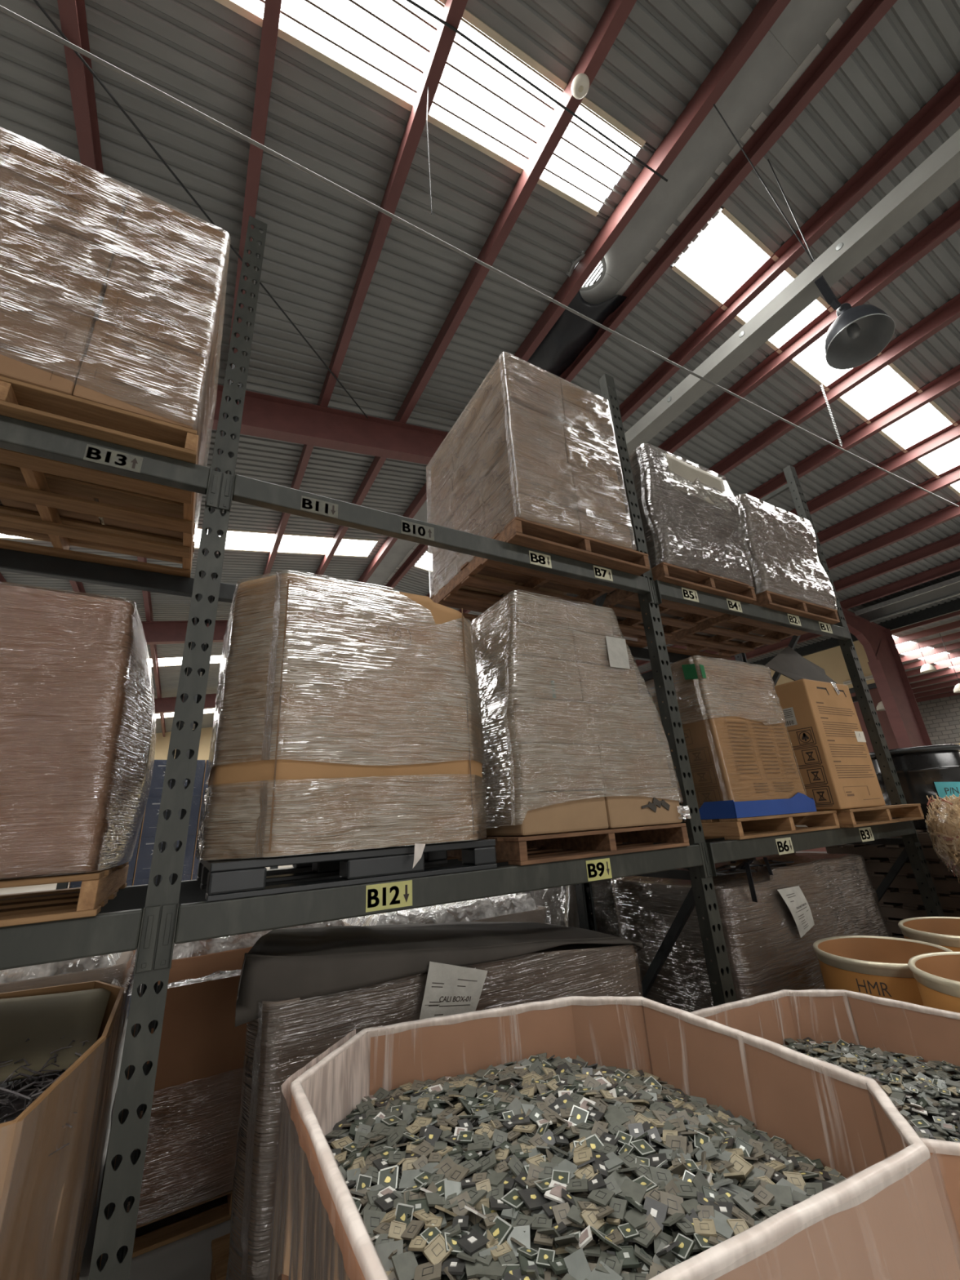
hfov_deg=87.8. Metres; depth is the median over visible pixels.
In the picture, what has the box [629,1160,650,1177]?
chip
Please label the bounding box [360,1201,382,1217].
chip
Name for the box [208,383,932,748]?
steel beam
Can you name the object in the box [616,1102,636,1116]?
chip
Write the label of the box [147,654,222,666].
window
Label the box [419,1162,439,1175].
chip
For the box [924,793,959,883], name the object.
bag
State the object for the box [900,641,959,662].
roof purlin
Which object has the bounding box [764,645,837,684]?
plastic sheet
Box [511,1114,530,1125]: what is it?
chip
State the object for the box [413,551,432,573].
window
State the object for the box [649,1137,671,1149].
chip
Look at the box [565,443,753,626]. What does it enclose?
load
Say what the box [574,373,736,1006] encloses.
frame
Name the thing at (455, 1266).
chip
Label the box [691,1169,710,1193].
chip
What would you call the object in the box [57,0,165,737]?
roof beam
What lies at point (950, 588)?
gutter
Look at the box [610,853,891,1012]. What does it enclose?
load
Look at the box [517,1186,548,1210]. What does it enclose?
chip
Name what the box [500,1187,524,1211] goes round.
chip
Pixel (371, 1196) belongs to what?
chip
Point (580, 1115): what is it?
chip
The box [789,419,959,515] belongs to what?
beam
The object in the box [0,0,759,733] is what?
ceiling
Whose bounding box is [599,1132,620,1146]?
chip
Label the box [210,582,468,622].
beam
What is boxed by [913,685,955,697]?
roof purlin
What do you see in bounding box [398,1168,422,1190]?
chip
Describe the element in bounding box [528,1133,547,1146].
chip
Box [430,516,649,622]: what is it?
wooden pallet
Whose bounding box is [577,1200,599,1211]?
chip
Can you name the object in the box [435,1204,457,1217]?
chip
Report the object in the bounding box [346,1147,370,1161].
chip
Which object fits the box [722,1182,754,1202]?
chip
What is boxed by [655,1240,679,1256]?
chip
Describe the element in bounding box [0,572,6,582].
roof
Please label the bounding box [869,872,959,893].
wooden pallet
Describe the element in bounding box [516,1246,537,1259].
chip
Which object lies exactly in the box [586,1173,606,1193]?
chip
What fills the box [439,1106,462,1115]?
chip
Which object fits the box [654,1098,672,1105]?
chip
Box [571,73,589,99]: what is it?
smoke detector
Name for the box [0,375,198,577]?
wooden pallet
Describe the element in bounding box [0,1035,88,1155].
scrap
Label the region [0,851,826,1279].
floor
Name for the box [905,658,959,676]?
roof purlin
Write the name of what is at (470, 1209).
chip
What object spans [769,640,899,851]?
wall
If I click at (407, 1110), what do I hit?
chip
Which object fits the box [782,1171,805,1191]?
chip
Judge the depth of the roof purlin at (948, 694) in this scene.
25.89 m
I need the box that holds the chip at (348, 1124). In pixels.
[341,1121,357,1127]
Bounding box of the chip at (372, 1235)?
[368,1233,377,1246]
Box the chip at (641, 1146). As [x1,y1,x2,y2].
[630,1138,656,1157]
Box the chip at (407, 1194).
[393,1191,409,1207]
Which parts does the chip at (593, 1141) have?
frame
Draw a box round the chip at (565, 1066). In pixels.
[555,1062,572,1075]
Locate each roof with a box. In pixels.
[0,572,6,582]
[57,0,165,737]
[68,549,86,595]
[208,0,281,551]
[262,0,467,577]
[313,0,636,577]
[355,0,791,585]
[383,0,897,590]
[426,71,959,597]
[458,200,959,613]
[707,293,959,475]
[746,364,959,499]
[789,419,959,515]
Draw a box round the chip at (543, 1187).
[533,1177,560,1192]
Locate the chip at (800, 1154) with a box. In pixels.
[787,1150,811,1160]
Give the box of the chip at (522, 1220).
[511,1213,536,1232]
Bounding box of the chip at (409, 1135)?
[402,1132,418,1141]
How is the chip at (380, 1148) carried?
on the heap at (482, 1098)
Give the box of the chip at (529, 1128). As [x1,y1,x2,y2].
[512,1124,536,1133]
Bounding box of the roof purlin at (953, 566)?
[640,558,959,674]
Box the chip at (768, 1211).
[760,1205,782,1217]
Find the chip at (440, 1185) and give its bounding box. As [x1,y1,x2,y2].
[434,1177,448,1196]
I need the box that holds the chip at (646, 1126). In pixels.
[642,1120,663,1136]
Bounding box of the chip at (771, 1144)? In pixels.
[760,1141,773,1148]
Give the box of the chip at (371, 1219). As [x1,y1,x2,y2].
[363,1208,386,1235]
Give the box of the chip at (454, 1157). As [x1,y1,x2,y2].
[439,1153,462,1164]
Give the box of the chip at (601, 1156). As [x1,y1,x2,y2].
[591,1150,608,1161]
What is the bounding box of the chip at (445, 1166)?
[433,1155,455,1179]
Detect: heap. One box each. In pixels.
[326,1052,846,1279]
[782,1037,959,1142]
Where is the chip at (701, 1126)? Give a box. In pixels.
[698,1124,714,1129]
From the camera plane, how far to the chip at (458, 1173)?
1.08 m
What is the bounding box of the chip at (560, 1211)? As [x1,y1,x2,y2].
[551,1202,574,1226]
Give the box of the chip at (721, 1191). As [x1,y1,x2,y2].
[718,1185,738,1206]
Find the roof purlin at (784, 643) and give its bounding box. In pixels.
[727,632,822,660]
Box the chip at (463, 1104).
[459,1097,472,1115]
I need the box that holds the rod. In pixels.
[33,0,368,417]
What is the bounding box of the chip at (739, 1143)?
[732,1137,754,1155]
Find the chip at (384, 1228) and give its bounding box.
[373,1222,391,1234]
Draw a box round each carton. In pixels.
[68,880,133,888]
[69,837,140,885]
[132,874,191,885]
[133,834,195,879]
[137,817,143,837]
[140,795,200,837]
[148,760,205,797]
[190,872,197,879]
[191,834,199,874]
[195,795,204,834]
[200,760,208,796]
[774,679,885,810]
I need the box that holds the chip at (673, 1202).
[659,1190,684,1216]
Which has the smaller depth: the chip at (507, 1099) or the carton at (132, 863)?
the chip at (507, 1099)
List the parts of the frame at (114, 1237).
post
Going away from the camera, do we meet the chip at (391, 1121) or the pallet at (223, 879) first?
the chip at (391, 1121)
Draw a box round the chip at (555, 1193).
[544,1179,570,1204]
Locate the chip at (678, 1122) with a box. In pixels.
[665,1117,686,1133]
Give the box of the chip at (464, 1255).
[456,1251,476,1262]
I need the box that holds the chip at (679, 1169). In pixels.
[671,1162,693,1175]
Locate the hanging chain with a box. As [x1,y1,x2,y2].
[820,383,842,446]
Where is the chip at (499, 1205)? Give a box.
[489,1195,511,1210]
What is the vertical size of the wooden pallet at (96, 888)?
0.112 m
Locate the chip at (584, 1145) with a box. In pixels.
[569,1136,587,1152]
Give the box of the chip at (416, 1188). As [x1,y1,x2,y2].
[400,1182,426,1194]
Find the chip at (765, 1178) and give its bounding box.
[756,1175,775,1184]
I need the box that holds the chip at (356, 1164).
[346,1155,365,1171]
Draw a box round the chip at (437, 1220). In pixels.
[424,1215,443,1230]
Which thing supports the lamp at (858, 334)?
hanging from the roof beam at (940, 170)
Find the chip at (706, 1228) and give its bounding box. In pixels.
[692,1217,717,1237]
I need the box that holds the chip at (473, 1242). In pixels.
[456,1228,489,1255]
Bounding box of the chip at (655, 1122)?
[647,1117,665,1127]
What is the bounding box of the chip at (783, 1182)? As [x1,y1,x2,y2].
[775,1177,807,1195]
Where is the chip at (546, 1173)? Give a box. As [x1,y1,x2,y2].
[537,1161,558,1179]
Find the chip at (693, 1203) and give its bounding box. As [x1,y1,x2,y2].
[680,1198,701,1216]
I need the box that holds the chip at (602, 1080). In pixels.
[595,1076,612,1086]
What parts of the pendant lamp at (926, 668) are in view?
lamp shade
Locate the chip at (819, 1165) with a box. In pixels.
[810,1158,824,1169]
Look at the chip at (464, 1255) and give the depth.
0.88 m
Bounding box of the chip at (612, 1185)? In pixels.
[604,1175,622,1197]
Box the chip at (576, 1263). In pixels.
[563,1248,591,1279]
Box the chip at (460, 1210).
[448,1191,475,1215]
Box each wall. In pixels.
[154,726,213,762]
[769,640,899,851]
[901,653,959,745]
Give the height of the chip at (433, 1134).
0.028 m
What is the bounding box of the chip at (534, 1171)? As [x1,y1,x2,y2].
[526,1162,544,1180]
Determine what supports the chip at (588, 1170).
on the heap at (482, 1098)
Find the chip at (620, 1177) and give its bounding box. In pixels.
[606,1168,632,1187]
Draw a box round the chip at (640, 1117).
[634,1112,651,1124]
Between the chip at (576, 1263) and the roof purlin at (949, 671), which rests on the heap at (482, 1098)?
the chip at (576, 1263)
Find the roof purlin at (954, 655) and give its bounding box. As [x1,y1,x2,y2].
[902,650,959,670]
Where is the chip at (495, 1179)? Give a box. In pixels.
[486,1169,508,1186]
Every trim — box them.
[750,597,959,665]
[848,683,876,693]
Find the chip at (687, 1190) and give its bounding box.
[673,1181,699,1199]
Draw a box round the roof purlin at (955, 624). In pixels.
[893,620,959,644]
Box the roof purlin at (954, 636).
[897,631,959,653]
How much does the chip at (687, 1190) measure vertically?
0.008 m
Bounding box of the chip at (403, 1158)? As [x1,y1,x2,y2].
[389,1157,404,1173]
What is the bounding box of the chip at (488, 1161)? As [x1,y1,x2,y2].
[475,1149,496,1173]
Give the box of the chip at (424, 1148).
[411,1141,434,1157]
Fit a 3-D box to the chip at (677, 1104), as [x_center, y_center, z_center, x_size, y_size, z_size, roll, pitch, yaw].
[0.530,1.278,1.370,0.048,0.022,0.046,7,-23,-27]
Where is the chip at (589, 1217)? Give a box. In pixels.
[579,1202,605,1235]
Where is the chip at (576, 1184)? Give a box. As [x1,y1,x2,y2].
[566,1178,587,1192]
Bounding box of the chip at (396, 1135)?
[383,1125,404,1146]
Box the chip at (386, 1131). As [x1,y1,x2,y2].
[374,1124,395,1137]
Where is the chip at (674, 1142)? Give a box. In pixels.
[665,1134,687,1155]
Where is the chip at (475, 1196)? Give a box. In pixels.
[457,1186,487,1206]
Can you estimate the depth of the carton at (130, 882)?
5.30 m
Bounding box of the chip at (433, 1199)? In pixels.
[425,1192,444,1206]
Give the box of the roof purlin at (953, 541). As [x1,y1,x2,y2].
[635,532,959,666]
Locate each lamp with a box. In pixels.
[814,275,895,369]
[866,656,884,711]
[916,640,937,673]
[939,633,959,693]
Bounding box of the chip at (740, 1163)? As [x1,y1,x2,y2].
[728,1151,754,1182]
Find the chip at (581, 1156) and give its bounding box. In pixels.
[572,1146,592,1165]
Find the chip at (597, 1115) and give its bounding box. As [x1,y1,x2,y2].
[586,1109,604,1122]
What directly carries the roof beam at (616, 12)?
on the roof frame
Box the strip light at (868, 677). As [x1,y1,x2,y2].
[843,675,873,684]
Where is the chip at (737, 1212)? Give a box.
[731,1205,754,1227]
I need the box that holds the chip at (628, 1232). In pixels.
[617,1222,639,1240]
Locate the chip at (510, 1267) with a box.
[501,1264,520,1279]
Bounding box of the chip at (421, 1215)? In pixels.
[412,1208,436,1224]
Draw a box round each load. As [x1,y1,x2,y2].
[0,127,230,559]
[0,581,155,879]
[226,921,643,1279]
[426,351,636,598]
[469,590,691,836]
[515,879,617,936]
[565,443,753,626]
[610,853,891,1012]
[695,493,837,642]
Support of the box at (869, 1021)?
on the wooden pallet
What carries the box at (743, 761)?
on the wooden pallet at (745, 828)
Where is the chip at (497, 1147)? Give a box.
[480,1145,499,1157]
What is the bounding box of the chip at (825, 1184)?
[807,1177,834,1190]
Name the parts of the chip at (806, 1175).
frame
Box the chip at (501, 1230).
[483,1215,513,1245]
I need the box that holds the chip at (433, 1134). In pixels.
[420,1124,443,1146]
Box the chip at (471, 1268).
[464,1260,483,1279]
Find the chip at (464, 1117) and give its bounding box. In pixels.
[458,1115,480,1119]
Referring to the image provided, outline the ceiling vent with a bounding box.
[568,251,606,290]
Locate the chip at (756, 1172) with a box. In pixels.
[746,1166,764,1179]
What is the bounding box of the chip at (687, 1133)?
[680,1131,697,1137]
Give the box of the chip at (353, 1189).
[348,1187,355,1197]
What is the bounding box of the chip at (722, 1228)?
[708,1209,737,1238]
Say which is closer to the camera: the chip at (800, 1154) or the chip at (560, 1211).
the chip at (560, 1211)
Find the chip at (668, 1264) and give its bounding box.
[660,1259,677,1268]
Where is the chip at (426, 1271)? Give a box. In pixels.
[413,1261,442,1279]
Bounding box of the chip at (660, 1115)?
[651,1110,669,1122]
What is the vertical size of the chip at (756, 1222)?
0.018 m
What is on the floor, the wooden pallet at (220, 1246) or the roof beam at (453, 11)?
the wooden pallet at (220, 1246)
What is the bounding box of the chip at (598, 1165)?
[590,1156,608,1177]
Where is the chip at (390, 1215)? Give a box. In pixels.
[379,1208,395,1224]
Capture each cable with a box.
[0,4,959,506]
[405,0,667,182]
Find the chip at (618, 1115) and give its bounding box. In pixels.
[604,1107,629,1125]
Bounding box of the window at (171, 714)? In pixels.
[155,707,214,719]
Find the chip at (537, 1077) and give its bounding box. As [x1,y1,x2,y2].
[521,1071,543,1081]
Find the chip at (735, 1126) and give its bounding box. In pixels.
[724,1124,741,1131]
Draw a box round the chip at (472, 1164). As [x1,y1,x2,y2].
[457,1159,481,1177]
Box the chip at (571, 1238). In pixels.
[554,1234,579,1246]
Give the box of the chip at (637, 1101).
[626,1099,648,1104]
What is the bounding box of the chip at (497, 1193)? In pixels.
[485,1183,504,1203]
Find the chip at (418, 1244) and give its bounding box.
[408,1235,427,1251]
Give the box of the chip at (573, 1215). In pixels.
[566,1204,583,1226]
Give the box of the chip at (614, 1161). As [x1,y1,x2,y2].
[604,1151,624,1170]
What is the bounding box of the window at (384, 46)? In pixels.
[214,0,645,216]
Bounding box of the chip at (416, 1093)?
[406,1089,427,1097]
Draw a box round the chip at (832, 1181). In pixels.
[826,1179,836,1185]
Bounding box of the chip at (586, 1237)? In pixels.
[577,1225,592,1248]
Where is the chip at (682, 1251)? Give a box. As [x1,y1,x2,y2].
[671,1232,695,1261]
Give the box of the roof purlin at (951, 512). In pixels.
[636,501,959,643]
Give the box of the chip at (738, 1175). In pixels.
[723,1171,746,1180]
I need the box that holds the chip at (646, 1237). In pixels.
[631,1226,655,1248]
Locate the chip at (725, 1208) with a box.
[709,1200,737,1218]
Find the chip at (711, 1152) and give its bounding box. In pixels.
[694,1142,719,1162]
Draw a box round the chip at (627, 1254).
[613,1245,639,1268]
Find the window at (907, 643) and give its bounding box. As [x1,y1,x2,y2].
[892,635,959,667]
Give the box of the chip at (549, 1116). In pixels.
[542,1112,563,1124]
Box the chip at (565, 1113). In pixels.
[559,1107,573,1118]
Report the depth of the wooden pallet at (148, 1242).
2.23 m
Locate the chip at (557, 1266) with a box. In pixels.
[547,1256,568,1275]
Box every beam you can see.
[0,414,222,507]
[0,548,198,599]
[0,905,160,974]
[98,883,156,913]
[153,843,707,969]
[171,858,510,904]
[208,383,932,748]
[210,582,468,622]
[218,472,653,603]
[613,128,959,456]
[622,837,725,844]
[628,645,713,663]
[649,579,853,647]
[701,820,919,876]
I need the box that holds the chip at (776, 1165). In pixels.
[764,1160,786,1171]
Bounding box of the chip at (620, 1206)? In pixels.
[606,1197,627,1221]
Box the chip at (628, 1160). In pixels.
[617,1151,640,1168]
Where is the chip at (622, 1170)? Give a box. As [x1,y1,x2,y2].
[615,1167,637,1172]
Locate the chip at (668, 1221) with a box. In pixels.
[662,1213,685,1226]
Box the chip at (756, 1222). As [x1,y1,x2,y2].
[754,1220,764,1226]
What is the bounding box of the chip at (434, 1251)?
[422,1232,453,1265]
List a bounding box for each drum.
[812,935,953,1005]
[869,743,959,829]
[897,916,959,951]
[907,951,959,1013]
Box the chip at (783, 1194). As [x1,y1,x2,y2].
[764,1183,793,1209]
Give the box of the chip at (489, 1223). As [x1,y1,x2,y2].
[481,1211,498,1228]
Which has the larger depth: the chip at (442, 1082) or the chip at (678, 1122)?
the chip at (442, 1082)
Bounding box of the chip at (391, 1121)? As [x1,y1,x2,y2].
[380,1115,402,1126]
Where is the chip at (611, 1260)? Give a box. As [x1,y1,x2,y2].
[595,1250,623,1275]
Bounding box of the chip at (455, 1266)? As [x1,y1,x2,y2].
[440,1257,465,1275]
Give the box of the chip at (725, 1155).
[712,1148,732,1161]
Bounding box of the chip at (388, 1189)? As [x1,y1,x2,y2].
[377,1186,396,1197]
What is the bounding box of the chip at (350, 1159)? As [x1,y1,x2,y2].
[340,1153,356,1169]
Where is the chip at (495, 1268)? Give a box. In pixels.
[475,1259,507,1279]
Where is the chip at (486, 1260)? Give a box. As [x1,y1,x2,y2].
[471,1247,493,1266]
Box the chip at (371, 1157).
[364,1153,382,1165]
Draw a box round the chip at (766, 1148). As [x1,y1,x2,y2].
[762,1144,782,1158]
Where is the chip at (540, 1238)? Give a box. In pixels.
[533,1230,554,1246]
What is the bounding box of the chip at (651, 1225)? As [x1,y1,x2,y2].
[642,1213,662,1244]
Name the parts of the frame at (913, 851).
post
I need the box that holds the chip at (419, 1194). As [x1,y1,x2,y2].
[403,1186,425,1204]
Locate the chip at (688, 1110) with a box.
[676,1106,693,1115]
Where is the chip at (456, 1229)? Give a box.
[440,1222,461,1237]
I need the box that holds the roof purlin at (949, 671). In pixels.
[907,666,959,682]
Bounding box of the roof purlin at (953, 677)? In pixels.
[910,673,959,688]
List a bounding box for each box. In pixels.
[0,948,137,1231]
[0,980,124,1279]
[94,919,345,1231]
[195,570,487,867]
[267,995,959,1279]
[341,893,552,925]
[638,654,816,820]
[690,989,959,1269]
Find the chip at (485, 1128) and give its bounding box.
[474,1122,493,1140]
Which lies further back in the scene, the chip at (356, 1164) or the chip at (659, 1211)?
the chip at (356, 1164)
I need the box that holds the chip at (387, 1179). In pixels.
[377,1164,399,1191]
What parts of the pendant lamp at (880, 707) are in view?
lamp shade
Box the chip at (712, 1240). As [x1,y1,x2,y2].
[708,1233,727,1245]
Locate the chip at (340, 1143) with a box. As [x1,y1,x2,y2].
[330,1135,353,1151]
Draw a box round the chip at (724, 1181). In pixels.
[709,1177,733,1188]
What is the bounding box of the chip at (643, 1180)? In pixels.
[632,1175,657,1192]
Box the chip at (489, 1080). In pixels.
[481,1078,497,1084]
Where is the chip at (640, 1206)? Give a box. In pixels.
[625,1195,647,1213]
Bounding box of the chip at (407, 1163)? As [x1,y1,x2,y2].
[401,1156,418,1173]
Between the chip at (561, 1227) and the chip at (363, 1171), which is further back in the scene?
the chip at (363, 1171)
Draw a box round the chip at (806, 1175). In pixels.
[798,1170,818,1178]
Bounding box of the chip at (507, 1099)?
[499,1093,519,1102]
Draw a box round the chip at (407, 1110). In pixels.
[401,1104,417,1120]
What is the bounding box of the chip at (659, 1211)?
[643,1195,668,1231]
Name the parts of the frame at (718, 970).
post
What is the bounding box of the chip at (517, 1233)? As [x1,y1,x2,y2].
[506,1225,530,1257]
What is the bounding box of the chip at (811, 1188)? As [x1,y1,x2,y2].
[803,1182,823,1196]
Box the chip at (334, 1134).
[324,1128,348,1137]
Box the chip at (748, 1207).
[732,1191,759,1217]
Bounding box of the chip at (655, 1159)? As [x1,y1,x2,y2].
[644,1152,668,1167]
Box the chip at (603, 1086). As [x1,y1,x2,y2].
[593,1083,606,1092]
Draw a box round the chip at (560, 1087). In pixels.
[552,1084,564,1095]
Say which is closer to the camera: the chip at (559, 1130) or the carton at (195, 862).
the chip at (559, 1130)
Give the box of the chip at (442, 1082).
[430,1079,445,1088]
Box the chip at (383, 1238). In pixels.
[374,1233,394,1253]
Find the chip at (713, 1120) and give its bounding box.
[706,1114,717,1123]
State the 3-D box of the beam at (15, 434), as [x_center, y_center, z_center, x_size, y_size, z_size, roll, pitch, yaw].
[-2.146,-0.760,1.434,2.496,0.170,0.053,8,-23,-29]
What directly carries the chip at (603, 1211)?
on the heap at (482, 1098)
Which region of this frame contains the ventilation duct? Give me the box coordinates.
[526,290,626,377]
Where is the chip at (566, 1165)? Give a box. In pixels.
[551,1159,577,1179]
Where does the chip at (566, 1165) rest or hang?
on the heap at (482, 1098)
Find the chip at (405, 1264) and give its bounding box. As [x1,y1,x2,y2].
[391,1250,417,1279]
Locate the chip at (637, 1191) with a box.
[617,1178,648,1204]
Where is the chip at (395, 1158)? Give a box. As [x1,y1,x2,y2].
[387,1151,405,1164]
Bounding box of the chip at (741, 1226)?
[726,1218,749,1235]
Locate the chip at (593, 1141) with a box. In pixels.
[578,1133,604,1152]
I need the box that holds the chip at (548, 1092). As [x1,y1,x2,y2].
[532,1089,554,1097]
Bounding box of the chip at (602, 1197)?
[586,1187,615,1207]
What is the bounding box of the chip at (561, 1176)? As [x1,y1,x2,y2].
[551,1169,569,1185]
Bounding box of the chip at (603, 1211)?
[595,1205,613,1219]
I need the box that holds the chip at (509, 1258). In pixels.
[497,1249,519,1266]
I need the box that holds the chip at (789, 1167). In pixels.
[778,1161,794,1173]
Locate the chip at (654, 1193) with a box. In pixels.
[643,1182,660,1202]
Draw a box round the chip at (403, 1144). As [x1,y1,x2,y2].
[392,1141,411,1147]
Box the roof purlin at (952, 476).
[613,464,959,637]
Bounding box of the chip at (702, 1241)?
[693,1233,714,1250]
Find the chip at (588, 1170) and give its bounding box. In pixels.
[573,1164,599,1180]
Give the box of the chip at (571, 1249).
[564,1245,588,1257]
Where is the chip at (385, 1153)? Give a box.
[380,1146,399,1163]
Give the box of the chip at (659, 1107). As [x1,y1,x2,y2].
[648,1102,673,1114]
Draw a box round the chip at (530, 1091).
[519,1086,534,1099]
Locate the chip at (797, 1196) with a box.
[791,1190,809,1201]
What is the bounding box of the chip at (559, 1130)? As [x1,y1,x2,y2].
[551,1122,567,1136]
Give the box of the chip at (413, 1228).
[400,1219,424,1240]
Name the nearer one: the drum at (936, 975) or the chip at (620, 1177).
the chip at (620, 1177)
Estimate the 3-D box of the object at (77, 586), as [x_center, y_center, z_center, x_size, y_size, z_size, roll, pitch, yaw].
[-7.854,-2.274,9.099,0.110,0.260,48.960,8,-23,-29]
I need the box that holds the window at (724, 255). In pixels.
[671,207,959,496]
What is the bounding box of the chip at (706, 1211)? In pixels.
[697,1204,715,1218]
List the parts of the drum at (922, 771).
lid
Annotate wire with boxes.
[426,86,431,214]
[713,103,813,262]
[767,159,814,261]
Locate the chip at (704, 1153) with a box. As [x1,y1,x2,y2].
[701,1151,706,1169]
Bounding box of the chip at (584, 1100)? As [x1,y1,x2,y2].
[579,1097,595,1110]
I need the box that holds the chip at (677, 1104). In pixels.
[668,1099,684,1107]
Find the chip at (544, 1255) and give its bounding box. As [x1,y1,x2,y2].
[535,1248,555,1269]
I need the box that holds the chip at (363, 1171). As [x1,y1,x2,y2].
[360,1160,375,1174]
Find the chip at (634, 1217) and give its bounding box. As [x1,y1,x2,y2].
[623,1207,648,1229]
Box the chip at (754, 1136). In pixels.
[741,1128,759,1140]
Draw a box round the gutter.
[853,575,959,622]
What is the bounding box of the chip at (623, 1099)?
[611,1095,635,1104]
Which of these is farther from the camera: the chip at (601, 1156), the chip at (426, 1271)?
the chip at (601, 1156)
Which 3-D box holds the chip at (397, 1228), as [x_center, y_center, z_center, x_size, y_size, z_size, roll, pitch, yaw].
[-0.158,1.127,0.951,0.032,0.017,0.030,-4,-20,1]
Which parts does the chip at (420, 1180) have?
frame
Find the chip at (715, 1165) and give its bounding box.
[710,1160,734,1173]
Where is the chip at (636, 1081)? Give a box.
[629,1077,645,1085]
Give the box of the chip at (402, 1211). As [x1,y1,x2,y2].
[394,1202,415,1228]
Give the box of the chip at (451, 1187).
[444,1179,462,1200]
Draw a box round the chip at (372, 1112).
[364,1108,384,1119]
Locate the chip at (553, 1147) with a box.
[548,1144,568,1155]
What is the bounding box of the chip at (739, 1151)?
[724,1148,744,1157]
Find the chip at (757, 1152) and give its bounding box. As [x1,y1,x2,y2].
[750,1142,765,1158]
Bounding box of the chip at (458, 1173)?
[447,1164,469,1182]
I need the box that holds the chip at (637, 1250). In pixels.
[634,1244,652,1266]
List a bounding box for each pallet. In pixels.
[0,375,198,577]
[0,862,128,927]
[99,1190,232,1269]
[196,839,497,902]
[209,1233,230,1279]
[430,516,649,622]
[446,822,689,865]
[591,561,756,648]
[665,590,839,659]
[675,809,839,839]
[802,803,924,827]
[825,844,941,861]
[864,857,954,877]
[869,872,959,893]
[875,887,959,911]
[879,902,959,919]
[884,917,902,935]
[890,933,904,938]
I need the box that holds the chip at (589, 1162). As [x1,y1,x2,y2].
[577,1158,595,1168]
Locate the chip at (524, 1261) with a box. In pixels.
[518,1253,544,1279]
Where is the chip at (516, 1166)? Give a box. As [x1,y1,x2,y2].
[506,1153,525,1177]
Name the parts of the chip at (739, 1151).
frame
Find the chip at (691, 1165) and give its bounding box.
[677,1158,698,1170]
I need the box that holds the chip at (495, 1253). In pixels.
[485,1238,512,1261]
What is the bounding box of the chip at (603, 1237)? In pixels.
[590,1226,622,1251]
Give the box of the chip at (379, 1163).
[372,1156,395,1170]
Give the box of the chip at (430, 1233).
[419,1223,442,1244]
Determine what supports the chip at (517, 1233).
on the heap at (482, 1098)
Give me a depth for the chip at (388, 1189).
1.07 m
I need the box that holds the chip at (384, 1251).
[377,1239,403,1271]
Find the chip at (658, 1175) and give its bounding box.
[648,1165,673,1185]
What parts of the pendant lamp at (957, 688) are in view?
lamp shade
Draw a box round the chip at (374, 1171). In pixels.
[366,1165,378,1184]
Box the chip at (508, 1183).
[497,1177,515,1191]
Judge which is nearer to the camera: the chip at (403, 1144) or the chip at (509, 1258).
the chip at (509, 1258)
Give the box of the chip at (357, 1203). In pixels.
[351,1196,361,1212]
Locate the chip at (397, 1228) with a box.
[387,1219,406,1240]
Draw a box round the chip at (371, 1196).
[365,1190,378,1204]
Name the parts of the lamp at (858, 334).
bulb, lamp shade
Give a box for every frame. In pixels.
[88,215,267,1279]
[140,620,227,644]
[154,693,216,713]
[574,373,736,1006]
[734,465,944,916]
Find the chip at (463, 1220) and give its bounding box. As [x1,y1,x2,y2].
[452,1215,469,1229]
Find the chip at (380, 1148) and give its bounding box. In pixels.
[369,1142,390,1155]
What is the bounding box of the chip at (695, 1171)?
[690,1168,716,1177]
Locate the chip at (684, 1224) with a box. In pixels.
[671,1217,695,1235]
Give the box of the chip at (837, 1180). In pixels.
[830,1174,844,1183]
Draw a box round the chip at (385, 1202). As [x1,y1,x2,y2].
[373,1192,397,1212]
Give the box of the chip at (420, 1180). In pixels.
[413,1171,431,1187]
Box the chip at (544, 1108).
[538,1104,555,1116]
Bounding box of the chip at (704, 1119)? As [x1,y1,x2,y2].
[696,1114,711,1124]
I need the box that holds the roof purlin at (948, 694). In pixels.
[915,691,959,702]
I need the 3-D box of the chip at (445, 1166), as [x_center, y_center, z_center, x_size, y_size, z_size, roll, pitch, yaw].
[-0.075,1.172,1.104,0.043,0.017,0.044,10,-24,-34]
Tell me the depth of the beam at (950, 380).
8.87 m
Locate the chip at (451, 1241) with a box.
[443,1231,464,1254]
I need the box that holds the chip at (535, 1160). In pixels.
[525,1153,548,1166]
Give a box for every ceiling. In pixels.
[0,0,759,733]
[364,0,862,588]
[392,0,959,673]
[892,614,959,698]
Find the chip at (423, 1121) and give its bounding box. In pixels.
[411,1116,432,1126]
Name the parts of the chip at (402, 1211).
frame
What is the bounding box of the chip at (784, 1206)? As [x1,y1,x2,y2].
[780,1203,791,1209]
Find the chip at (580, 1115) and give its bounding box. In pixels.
[568,1105,589,1125]
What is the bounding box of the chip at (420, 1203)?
[407,1197,429,1218]
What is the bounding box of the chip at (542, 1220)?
[531,1213,552,1229]
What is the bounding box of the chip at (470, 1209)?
[464,1204,486,1218]
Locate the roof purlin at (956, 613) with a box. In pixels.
[890,610,959,634]
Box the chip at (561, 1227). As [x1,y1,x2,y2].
[549,1221,567,1238]
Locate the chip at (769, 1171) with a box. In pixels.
[752,1160,775,1179]
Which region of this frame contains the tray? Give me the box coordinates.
[684,792,816,820]
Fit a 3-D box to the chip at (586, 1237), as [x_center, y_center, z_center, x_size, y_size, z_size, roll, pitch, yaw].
[0.190,1.087,0.906,0.028,0.020,0.031,-5,-20,3]
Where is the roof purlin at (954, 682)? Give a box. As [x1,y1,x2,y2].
[911,679,959,693]

